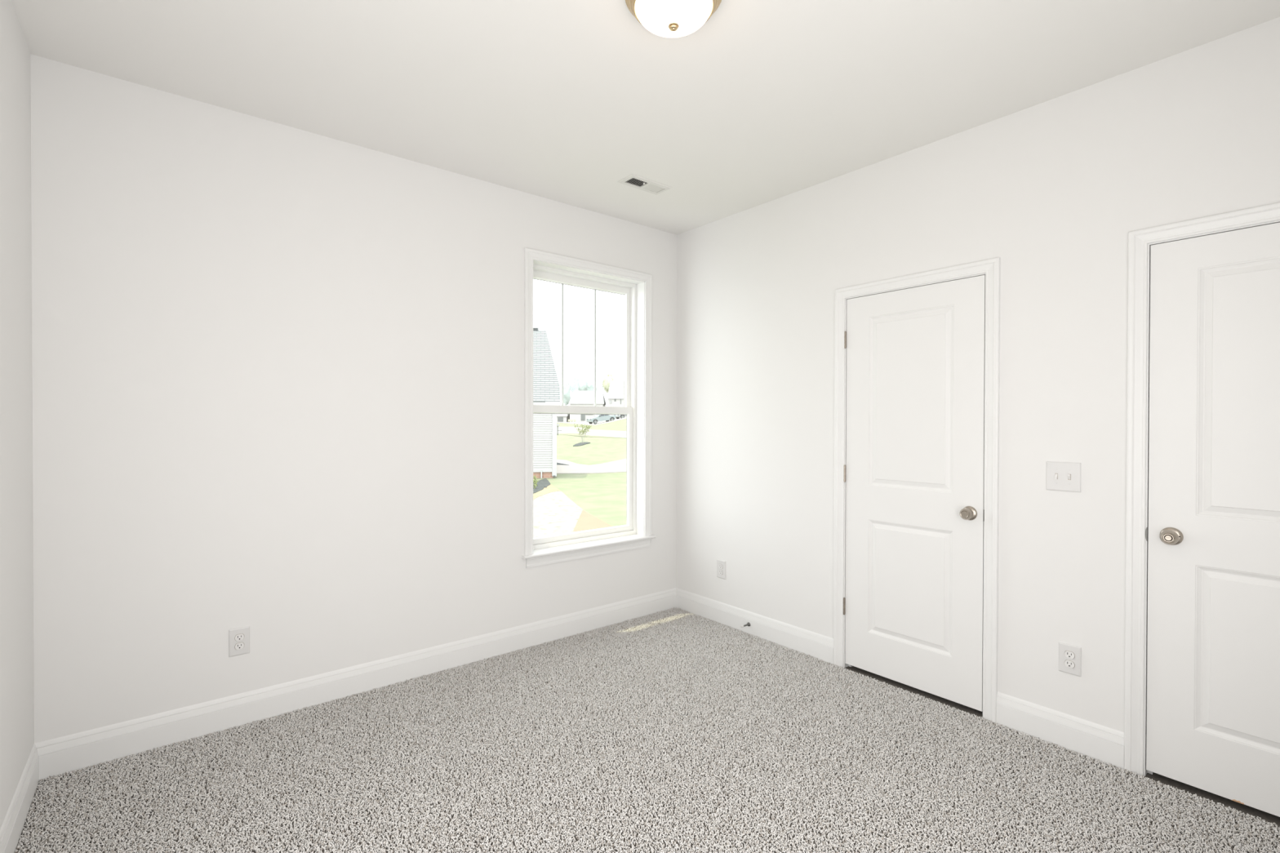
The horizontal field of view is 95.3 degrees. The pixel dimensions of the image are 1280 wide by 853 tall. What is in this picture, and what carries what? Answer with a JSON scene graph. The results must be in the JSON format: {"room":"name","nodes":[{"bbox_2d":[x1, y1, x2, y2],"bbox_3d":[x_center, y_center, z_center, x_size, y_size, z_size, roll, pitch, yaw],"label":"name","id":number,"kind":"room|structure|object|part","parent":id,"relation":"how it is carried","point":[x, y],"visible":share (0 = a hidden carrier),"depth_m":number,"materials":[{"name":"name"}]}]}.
{"room":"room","nodes":[
{"label":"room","id":0,"kind":"room"},
{"bbox_2d":[0,0,34,829],"bbox_3d":[-1.234,-0.014,0.790,0.150,2.754,3.880,0,1,-39],"label":"wall","id":1,"kind":"structure","parent":0,"point":[16,525],"depth_m":1.94,"materials":[{"name":"white paint"}]},
{"bbox_2d":[0,743,39,852],"bbox_3d":[-1.167,1.288,0.844,0.014,0.145,3.560,0,1,-39],"label":"baseboard","id":2,"kind":"structure","parent":1,"relation":"attached to","point":[14,822],"depth_m":1.94,"materials":[{"name":"white paint"}]},
{"bbox_2d":[30,53,677,743],"bbox_3d":[-1.005,-0.032,3.376,3.481,2.754,0.170,0,1,-39],"label":"wall","id":3,"kind":"structure","parent":0,"point":[277,369],"depth_m":2.69,"materials":[{"name":"white paint"}]},
{"bbox_2d":[228,626,249,657],"bbox_3d":[-1.798,0.966,2.620,0.078,0.122,0.009,0,1,-39],"label":"electrical outlet","id":4,"kind":"object","parent":3,"relation":"attached to","point":[239,637],"visible":1,"depth_m":2.62,"materials":[{"name":"white plastic"}]},
{"bbox_2d":[235,642,244,649],"bbox_3d":[-1.796,0.986,2.618,0.034,0.028,0.004,0,1,-39],"label":"socket","id":5,"kind":"object","parent":4,"relation":"attached to","point":[238,646],"depth_m":2.62,"materials":[{"name":"white plastic"}]},
{"bbox_2d":[235,634,244,640],"bbox_3d":[-1.796,0.947,2.618,0.034,0.028,0.004,0,1,-39],"label":"socket","id":6,"kind":"object","parent":4,"relation":"attached to","point":[237,637],"depth_m":2.62,"materials":[{"name":"white plastic"}]},
{"bbox_2d":[35,587,676,782],"bbox_3d":[-1.011,1.272,3.263,3.321,0.145,0.014,0,1,-39],"label":"baseboard","id":7,"kind":"structure","parent":3,"relation":"attached to","point":[71,753],"depth_m":2.79,"materials":[{"name":"white paint"}]},
{"bbox_2d":[521,247,656,568],"bbox_3d":[-0.351,-0.112,3.888,1.037,1.929,0.210,0,1,-39],"label":"window","id":8,"kind":"structure","parent":3,"relation":"in","point":[636,287],"depth_m":4.01,"materials":[{"name":"white paint"}]},
{"bbox_3d":[-0.405,-0.546,3.946,0.823,0.884,0.034,0,1,-39],"label":"sash","id":9,"kind":"part","parent":8,"relation":"part of","materials":[{"name":"glass"}]},
{"bbox_3d":[-0.386,0.303,3.926,0.839,0.881,0.032,0,1,-39],"label":"sash","id":10,"kind":"part","parent":8,"relation":"part of","materials":[{"name":"white plastic"}]},
{"bbox_3d":[-0.393,-0.121,3.933,0.879,1.789,0.086,0,1,-39],"label":"frame","id":11,"kind":"part","parent":8,"relation":"part of","materials":[{"name":"white plastic"}]},
{"bbox_3d":[-0.327,0.784,3.861,1.037,0.019,0.126,0,1,-39],"label":"sill","id":12,"kind":"part","parent":8,"relation":"part of","materials":[{"name":"white paint"}]},
{"bbox_2d":[11,0,1279,235],"bbox_3d":[0.185,-1.471,1.909,3.871,0.150,3.932,0,1,-39],"label":"ceiling","id":13,"kind":"structure","parent":0,"point":[563,101],"depth_m":2.30,"materials":[{"name":"white paint"}]},
{"bbox_2d":[617,173,671,195],"bbox_3d":[0.030,-1.400,3.390,0.296,0.014,0.140,0,1,-39],"label":"ceiling vent","id":14,"kind":"object","parent":13,"relation":"in","point":[633,180],"visible":1,"depth_m":3.38,"materials":[{"name":"white metal"}]},
{"bbox_2d":[625,0,721,37],"bbox_3d":[0.109,-1.338,1.885,0.318,0.116,0.318,0,1,-39],"label":"ceiling light","id":15,"kind":"object","parent":13,"relation":"attached to","point":[663,18],"visible":1,"depth_m":1.86,"materials":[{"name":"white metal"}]},
{"bbox_2d":[15,611,1279,852],"bbox_3d":[0.269,1.476,1.938,4.221,0.236,4.030,0,1,-39],"label":"floor","id":16,"kind":"structure","parent":0,"point":[1270,818],"depth_m":2.19,"materials":[{"name":"grey carpet"}]},
{"bbox_2d":[14,607,1279,852],"bbox_3d":[0.111,1.349,1.893,3.292,0.012,3.527,0,1,-39],"label":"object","id":17,"kind":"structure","parent":16,"relation":"on","point":[643,624],"depth_m":2.25,"materials":[{"name":"grey carpet"}]},
{"bbox_2d":[676,17,1279,732],"bbox_3d":[1.462,-0.024,2.986,0.160,2.754,3.560,0,1,-39],"label":"wall","id":18,"kind":"structure","parent":0,"point":[1055,189],"depth_m":2.60,"materials":[{"name":"white paint"}]},
{"bbox_2d":[716,559,725,579],"bbox_3d":[0.551,0.971,3.968,0.009,0.122,0.078,0,1,-39],"label":"electrical outlet","id":19,"kind":"object","parent":18,"relation":"attached to","point":[721,565],"visible":1,"depth_m":3.96,"materials":[{"name":"white plastic"}]},
{"bbox_2d":[740,622,750,627],"bbox_3d":[0.674,1.278,3.745,0.074,0.025,0.025,0,1,-39],"label":"door stop","id":20,"kind":"object","parent":18,"relation":"attached to","point":[748,624],"visible":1,"depth_m":3.75,"materials":[{"name":"metal"}]},
{"bbox_2d":[675,587,833,663],"bbox_3d":[0.680,1.271,3.808,0.014,0.145,1.315,0,1,-39],"label":"baseboard","id":21,"kind":"structure","parent":18,"relation":"attached to","point":[806,642],"depth_m":3.70,"materials":[{"name":"white paint"}]},
{"bbox_2d":[833,257,999,723],"bbox_3d":[1.392,0.291,2.995,0.178,2.119,0.832,0,1,-39],"label":"door","id":22,"kind":"structure","parent":18,"relation":"in","point":[917,375],"depth_m":2.92,"materials":[{"name":"white paint"}]},
{"bbox_3d":[1.549,0.409,2.747,0.012,0.067,0.067,0,1,-39],"label":"knob","id":23,"kind":"part","parent":22,"relation":"part of","materials":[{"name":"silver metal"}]},
{"bbox_2d":[995,691,1124,769],"bbox_3d":[1.768,1.283,2.480,0.014,0.145,0.455,0,1,-39],"label":"baseboard","id":24,"kind":"structure","parent":18,"relation":"attached to","point":[1091,740],"depth_m":2.46,"materials":[{"name":"white paint"}]},
{"bbox_2d":[1045,461,1080,492],"bbox_3d":[1.781,0.211,2.458,0.016,0.122,0.122,0,1,-39],"label":"light switch","id":25,"kind":"object","parent":18,"relation":"attached to","point":[1060,476],"visible":1,"depth_m":2.46,"materials":[{"name":"white plastic"}]},
{"bbox_2d":[1058,641,1081,676],"bbox_3d":[1.800,0.976,2.444,0.009,0.122,0.078,0,1,-39],"label":"electrical outlet","id":26,"kind":"object","parent":18,"relation":"attached to","point":[1069,655],"visible":1,"depth_m":2.44,"materials":[{"name":"white plastic"}]},
{"bbox_2d":[1064,660,1074,668],"bbox_3d":[1.798,0.995,2.443,0.004,0.028,0.034,0,1,-39],"label":"socket","id":27,"kind":"object","parent":26,"relation":"attached to","point":[1068,664],"depth_m":2.44,"materials":[{"name":"white plastic"}]},
{"bbox_2d":[1064,650,1074,658],"bbox_3d":[1.798,0.956,2.442,0.004,0.028,0.034,0,1,-39],"label":"socket","id":28,"kind":"object","parent":26,"relation":"attached to","point":[1068,654],"depth_m":2.44,"materials":[{"name":"white plastic"}]},
{"bbox_2d":[1124,202,1279,817],"bbox_3d":[2.225,0.300,1.974,0.182,2.119,0.892,0,1,-39],"label":"door","id":29,"kind":"structure","parent":18,"relation":"in","point":[1202,706],"depth_m":2.13,"materials":[{"name":"white paint"}]},
{"bbox_3d":[1.958,0.416,2.256,0.003,0.056,0.006,0,1,-39],"label":"strike plate","id":30,"kind":"part","parent":29,"relation":"part of","materials":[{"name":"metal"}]},
{"bbox_3d":[1.999,0.414,2.197,0.012,0.067,0.067,0,1,-39],"label":"knob","id":31,"kind":"part","parent":29,"relation":"part of","materials":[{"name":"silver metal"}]},
{"label":"outside","id":32,"kind":"structure","parent":0,"visible":0},
{"bbox_2d":[573,510,612,532],"bbox_3d":[-0.712,2.491,13.011,1.652,0.076,8.002,0,0,-2],"label":"clay piece","id":33,"kind":"object","parent":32,"point":[586,521],"visible":0.09,"depth_m":14.67,"materials":[{"name":"beige soil"}]},
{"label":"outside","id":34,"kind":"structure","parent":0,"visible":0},
{"bbox_2d":[556,416,626,425],"bbox_3d":[-8.997,-3.036,135.090,51.307,5.245,75.048,0,1,-39],"label":"driveway","id":35,"kind":"structure","parent":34,"point":[586,423],"depth_m":104.29,"materials":[{"name":"concrete"}]},
{"bbox_2d":[586,414,615,424],"bbox_3d":[-6.419,-1.381,96.444,4.561,1.961,2.061,0,0,-32],"label":"car","id":36,"kind":"object","parent":35,"relation":"on","point":[597,418],"visible":0.92,"depth_m":95.70,"materials":[{"name":"blue paint"}]},
{"bbox_2d":[615,414,626,418],"bbox_3d":[-2.163,-2.078,101.435,4.544,1.609,2.061,0,0,-32],"label":"car","id":37,"kind":"object","parent":35,"relation":"on","point":[617,416],"visible":0.35,"depth_m":99.95,"materials":[{"name":"silver metal"}]},
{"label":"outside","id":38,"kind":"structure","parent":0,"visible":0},
{"bbox_2d":[556,418,626,438],"bbox_3d":[-11.102,-2.228,116.448,73.998,6.042,114.884,0,1,-39],"label":"lawn","id":39,"kind":"structure","parent":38,"point":[618,425],"depth_m":76.86,"materials":[{"name":"green plant"}]},
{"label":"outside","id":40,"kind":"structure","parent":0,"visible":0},
{"bbox_2d":[533,435,626,526],"bbox_3d":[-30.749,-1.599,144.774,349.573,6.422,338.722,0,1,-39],"label":"lawn","id":41,"kind":"structure","parent":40,"point":[602,495],"depth_m":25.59,"materials":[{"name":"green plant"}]},
{"bbox_2d":[533,478,550,493],"bbox_3d":[-4.348,2.414,22.593,1.391,0.093,7.502,0,0,-1],"label":"mulch bed","id":42,"kind":"object","parent":41,"relation":"on","point":[542,483],"visible":0.32,"depth_m":23.46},
{"bbox_2d":[533,475,539,488],"bbox_3d":[-4.064,2.128,22.381,0.353,0.548,0.312,0,1,40],"label":"shrub","id":43,"kind":"object","parent":42,"relation":"on","point":[535,482],"visible":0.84,"depth_m":22.35,"materials":[{"name":"green plant"}]},
{"bbox_2d":[533,327,560,478],"bbox_3d":[-8.180,-1.357,31.188,7.489,7.950,10.100,0,0,-9],"label":"house","id":44,"kind":"structure","parent":41,"relation":"on","point":[546,388],"depth_m":27.00,"materials":[{"name":"white"}]},
{"bbox_2d":[556,462,568,465],"bbox_3d":[-5.499,2.311,35.839,1.236,0.122,3.352,0,0,-29],"label":"wedge","id":45,"kind":"object","parent":41,"relation":"on","point":[557,464],"visible":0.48,"depth_m":35.19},
{"bbox_2d":[556,413,569,422],"bbox_3d":[-18.558,-1.748,131.951,5.334,4.456,8.520,0,0,0],"label":"house","id":46,"kind":"structure","parent":41,"relation":"on","point":[560,417],"depth_m":128.00,"materials":[{"name":"white"}]},
{"bbox_3d":[-17.454,-1.557,127.957,1.134,0.895,0.170,0,0,0],"label":"garage door","id":47,"kind":"part","parent":46,"relation":"part of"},
{"bbox_2d":[563,383,572,405],"bbox_3d":[-18.996,-4.044,149.997,3.067,14.578,2.849,0,0,0],"label":"tree","id":48,"kind":"object","parent":41,"relation":"on","point":[566,397],"visible":0.71,"depth_m":149.24,"materials":[{"name":"green plant"}]},
{"bbox_2d":[568,376,581,392],"bbox_3d":[-19.628,-8.872,175.968,4.894,12.843,4.306,0,0,0],"label":"tree","id":49,"kind":"object","parent":41,"relation":"on","point":[573,382],"visible":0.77,"depth_m":174.65,"materials":[{"name":"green plant"}]},
{"bbox_2d":[573,441,590,446],"bbox_3d":[-5.170,1.587,51.930,0.955,0.289,4.182,0,0,9],"label":"ring","id":50,"kind":"object","parent":41,"relation":"on","point":[585,442],"visible":0.93,"depth_m":51.40,"materials":[{"name":"grey soil"}]},
{"bbox_2d":[573,422,591,443],"bbox_3d":[-5.010,0.611,52.352,1.920,1.860,0.853,0,0,0],"label":"young tree","id":51,"kind":"object","parent":50,"relation":"on","point":[588,428],"visible":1,"depth_m":52.31,"materials":[{"name":"green plant"}]},
{"bbox_2d":[577,379,588,391],"bbox_3d":[-14.618,-6.960,149.937,3.058,10.356,2.795,0,0,0],"label":"tree","id":52,"kind":"object","parent":41,"relation":"on","point":[582,384],"visible":0.8,"depth_m":149.17,"materials":[{"name":"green plant"}]},
{"bbox_2d":[568,391,606,422],"bbox_3d":[-11.750,-3.814,132.436,7.721,8.606,9.520,0,0,0],"label":"house","id":53,"kind":"structure","parent":41,"relation":"on","point":[578,397],"depth_m":128.84,"materials":[{"name":"white"}]},
{"bbox_2d":[581,414,585,420],"bbox_3d":[-12.499,-2.114,127.953,0.895,1.552,0.170,0,0,0],"label":"shutter","id":54,"kind":"object","parent":53,"relation":"hanging from","point":[583,416],"depth_m":127.87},
{"bbox_2d":[586,381,598,391],"bbox_3d":[-14.041,-7.818,169.904,3.920,10.809,3.502,0,0,0],"label":"tree","id":55,"kind":"object","parent":41,"relation":"on","point":[591,384],"visible":0.6,"depth_m":168.78,"materials":[{"name":"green plant"}]},
{"bbox_2d":[596,379,604,391],"bbox_3d":[-12.294,-8.875,183.945,2.989,12.040,2.737,0,0,0],"label":"tree","id":56,"kind":"object","parent":41,"relation":"on","point":[599,384],"visible":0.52,"depth_m":183.08,"materials":[{"name":"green plant"}]},
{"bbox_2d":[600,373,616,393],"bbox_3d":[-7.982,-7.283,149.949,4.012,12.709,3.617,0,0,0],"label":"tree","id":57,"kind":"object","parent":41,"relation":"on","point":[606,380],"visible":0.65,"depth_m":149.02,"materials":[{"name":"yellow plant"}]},
{"bbox_2d":[606,381,623,406],"bbox_3d":[-3.341,-5.018,132.928,8.098,10.565,10.520,0,0,0],"label":"house","id":58,"kind":"structure","parent":41,"relation":"on","point":[615,393],"depth_m":128.81,"materials":[{"name":"white"}]},
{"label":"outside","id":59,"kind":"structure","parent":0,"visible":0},
{"bbox_2d":[533,491,591,537],"bbox_3d":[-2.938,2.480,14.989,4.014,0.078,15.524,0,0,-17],"label":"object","id":60,"kind":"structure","parent":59,"point":[554,513],"depth_m":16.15,"materials":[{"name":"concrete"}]},
{"bbox_2d":[533,484,560,499],"bbox_3d":[-3.922,2.436,20.731,1.700,0.076,6.874,0,0,17],"label":"strip","id":61,"kind":"object","parent":60,"relation":"on","point":[550,488],"visible":0.29,"depth_m":21.66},
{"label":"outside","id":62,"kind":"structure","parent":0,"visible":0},
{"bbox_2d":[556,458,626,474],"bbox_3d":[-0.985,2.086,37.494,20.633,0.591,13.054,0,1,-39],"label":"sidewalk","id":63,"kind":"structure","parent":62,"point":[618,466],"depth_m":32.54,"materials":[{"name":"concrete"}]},
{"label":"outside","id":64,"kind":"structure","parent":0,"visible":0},
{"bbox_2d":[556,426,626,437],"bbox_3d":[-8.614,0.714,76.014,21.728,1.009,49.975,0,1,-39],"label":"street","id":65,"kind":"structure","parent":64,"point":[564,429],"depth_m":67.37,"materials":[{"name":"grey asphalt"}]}
]}

